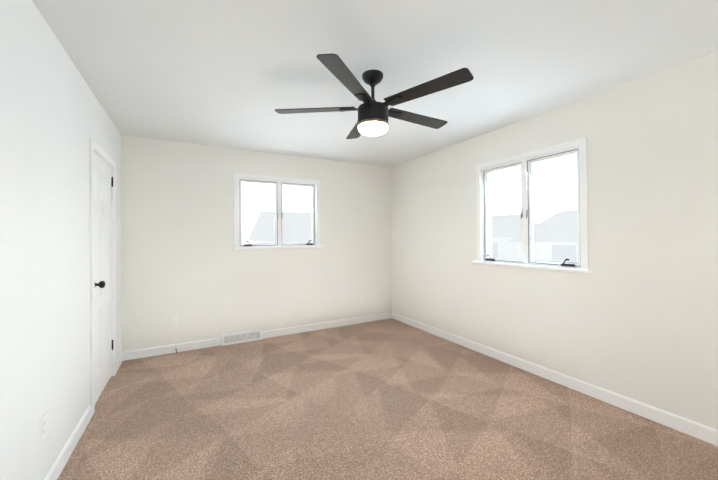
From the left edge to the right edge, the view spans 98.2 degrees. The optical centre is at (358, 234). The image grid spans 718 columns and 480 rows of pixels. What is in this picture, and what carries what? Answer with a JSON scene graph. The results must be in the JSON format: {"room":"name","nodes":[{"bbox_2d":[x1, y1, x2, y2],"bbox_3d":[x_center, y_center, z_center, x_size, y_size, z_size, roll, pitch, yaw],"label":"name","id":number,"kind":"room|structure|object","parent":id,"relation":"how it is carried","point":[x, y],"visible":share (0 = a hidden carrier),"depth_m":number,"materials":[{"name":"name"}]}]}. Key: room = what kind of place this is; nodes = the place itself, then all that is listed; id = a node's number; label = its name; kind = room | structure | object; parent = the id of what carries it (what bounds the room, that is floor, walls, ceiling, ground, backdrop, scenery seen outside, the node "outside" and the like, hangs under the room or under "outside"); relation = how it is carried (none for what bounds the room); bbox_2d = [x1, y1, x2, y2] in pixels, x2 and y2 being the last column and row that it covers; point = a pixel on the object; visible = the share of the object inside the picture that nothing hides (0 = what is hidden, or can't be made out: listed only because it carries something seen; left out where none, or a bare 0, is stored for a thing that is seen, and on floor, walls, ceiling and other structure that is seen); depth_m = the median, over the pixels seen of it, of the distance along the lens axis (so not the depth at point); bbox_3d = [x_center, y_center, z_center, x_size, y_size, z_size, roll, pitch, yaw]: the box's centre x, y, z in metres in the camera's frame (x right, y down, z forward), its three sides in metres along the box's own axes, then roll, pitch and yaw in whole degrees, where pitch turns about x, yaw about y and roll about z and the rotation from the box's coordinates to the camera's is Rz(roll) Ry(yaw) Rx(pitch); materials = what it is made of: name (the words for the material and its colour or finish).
{"room":"empty bedroom","nodes":[
{"label":"empty bedroom","id":0,"kind":"room"},
{"bbox_2d":[0,0,121,479],"bbox_3d":[-1.482,0.105,0.876,0.460,2.440,5.410,0,-1,-28],"label":"wall","id":1,"kind":"structure","parent":0,"point":[54,117],"depth_m":1.57,"materials":[{"name":"paint"}]},
{"bbox_2d":[40,412,46,442],"bbox_3d":[-1.586,0.968,1.565,0.009,0.117,0.072,0,-1,-28],"label":"electrical outlet","id":2,"kind":"object","parent":1,"relation":"attached to","point":[43,426],"visible":0.98,"depth_m":1.56,"materials":[{"name":"white plastic"}]},
{"bbox_2d":[44,405,91,479],"bbox_3d":[-0.972,1.270,0.441,0.014,0.095,4.185,0,-1,-28],"label":"baseboard","id":3,"kind":"structure","parent":1,"relation":"attached to","point":[58,466],"depth_m":1.87,"materials":[{"name":"paint"}]},
{"bbox_2d":[90,138,115,415],"bbox_3d":[-2.254,0.317,2.631,0.176,2.063,0.831,0,-1,-28],"label":"door frame","id":4,"kind":"structure","parent":1,"relation":"attached to","point":[97,149],"depth_m":2.36,"materials":[{"name":"paint"}]},
{"bbox_2d":[94,152,112,403],"bbox_3d":[-2.181,0.344,2.676,0.108,1.985,0.710,0,-1,-28],"label":"door","id":5,"kind":"structure","parent":1,"relation":"in","point":[103,181],"depth_m":2.67,"materials":[{"name":"paint"}]},
{"bbox_2d":[116,352,122,371],"bbox_3d":[-2.464,1.308,3.192,0.014,0.095,0.346,0,-1,-28],"label":"baseboard","id":6,"kind":"structure","parent":1,"relation":"attached to","point":[119,360],"depth_m":3.19,"materials":[{"name":"paint"}]},
{"bbox_2d":[121,135,391,351],"bbox_3d":[-1.061,0.133,4.273,3.840,2.440,0.160,0,-1,-28],"label":"wall","id":7,"kind":"structure","parent":0,"point":[191,269],"depth_m":3.86,"materials":[{"name":"paint"}]},
{"bbox_2d":[122,337,220,360],"bbox_3d":[-2.124,1.308,3.581,0.983,0.095,0.014,0,-1,-28],"label":"baseboard","id":8,"kind":"structure","parent":7,"relation":"attached to","point":[160,350],"depth_m":3.56,"materials":[{"name":"paint"}]},
{"bbox_2d":[170,316,176,326],"bbox_3d":[-2.135,1.001,3.583,0.072,0.117,0.008,0,-1,-28],"label":"electrical outlet","id":9,"kind":"object","parent":7,"relation":"attached to","point":[173,321],"visible":1,"depth_m":3.58,"materials":[{"name":"white plastic"}]},
{"bbox_2d":[221,329,261,345],"bbox_3d":[-1.470,1.289,3.914,0.480,0.128,0.053,0,-1,-28],"label":"air vent","id":10,"kind":"object","parent":7,"relation":"in","point":[240,337],"visible":1,"depth_m":3.90,"materials":[{"name":"metal"}]},
{"bbox_2d":[232,173,323,249],"bbox_3d":[-1.070,-0.295,4.192,1.206,0.965,0.159,0,-1,-28],"label":"window","id":11,"kind":"structure","parent":7,"relation":"in","point":[279,217],"depth_m":4.19,"materials":[{"name":"paint"}]},
{"bbox_2d":[262,312,391,338],"bbox_3d":[-0.364,1.302,4.536,2.053,0.095,0.014,0,-1,-28],"label":"baseboard","id":12,"kind":"structure","parent":7,"relation":"attached to","point":[310,327],"depth_m":4.45,"materials":[{"name":"paint"}]},
{"bbox_2d":[32,0,717,166],"bbox_3d":[0.256,-1.181,1.837,3.840,0.120,5.730,0,-1,-28],"label":"ceiling","id":13,"kind":"structure","parent":0,"point":[234,74],"depth_m":1.98,"materials":[{"name":"paint"}]},
{"bbox_2d":[275,53,473,138],"bbox_3d":[0.132,-0.912,2.204,1.294,0.410,1.335,0,-1,-28],"label":"ceiling fan","id":14,"kind":"object","parent":13,"relation":"hanging from","point":[373,114],"visible":1,"depth_m":2.07,"materials":[{"name":"black metal"}]},
{"bbox_2d":[57,318,717,479],"bbox_3d":[0.278,1.379,1.814,3.840,0.120,5.730,0,-1,-28],"label":"floor","id":15,"kind":"structure","parent":0,"point":[389,399],"depth_m":2.20,"materials":[{"name":"carpet"}]},
{"bbox_2d":[391,50,717,429],"bbox_3d":[1.884,0.093,2.703,0.160,2.440,5.410,0,-1,-28],"label":"wall","id":16,"kind":"structure","parent":0,"point":[634,315],"depth_m":2.41,"materials":[{"name":"paint"}]},
{"bbox_2d":[472,137,592,273],"bbox_3d":[1.618,-0.237,3.040,0.159,1.110,1.168,0,-1,-28],"label":"window","id":17,"kind":"structure","parent":16,"relation":"in","point":[526,161],"depth_m":3.01,"materials":[{"name":"paint"}]},
{"bbox_2d":[392,312,717,445],"bbox_3d":[1.821,1.265,2.645,0.014,0.095,5.396,0,-1,-28],"label":"baseboard","id":18,"kind":"structure","parent":16,"relation":"attached to","point":[688,426],"depth_m":2.53,"materials":[{"name":"paint"}]},
{"label":"outside","id":19,"kind":"structure","parent":0,"visible":0},
{"bbox_3d":[3.545,4.493,13.094,140.000,0.200,140.000,0,-1,-28],"label":"ground","id":20,"kind":"structure","parent":19,"visible":0},
{"bbox_2d":[248,211,311,243],"bbox_3d":[-0.720,1.625,17.999,9.600,5.700,8.600,0,-1,-28],"label":"house","id":21,"kind":"structure","parent":20,"relation":"on","point":[291,224],"depth_m":14.66,"materials":[{"name":"white"}]},
{"bbox_2d":[491,214,537,258],"bbox_3d":[7.670,1.600,23.336,8.600,5.700,9.600,0,-1,-28],"label":"house","id":22,"kind":"structure","parent":20,"relation":"on","point":[513,224],"depth_m":18.79,"materials":[{"name":"white"}]},
{"bbox_2d":[507,210,577,262],"bbox_3d":[12.752,1.502,11.872,8.600,5.600,9.600,0,-1,-28],"label":"house","id":23,"kind":"structure","parent":20,"relation":"on","point":[566,240],"depth_m":13.03,"materials":[{"name":"white"}]}
]}

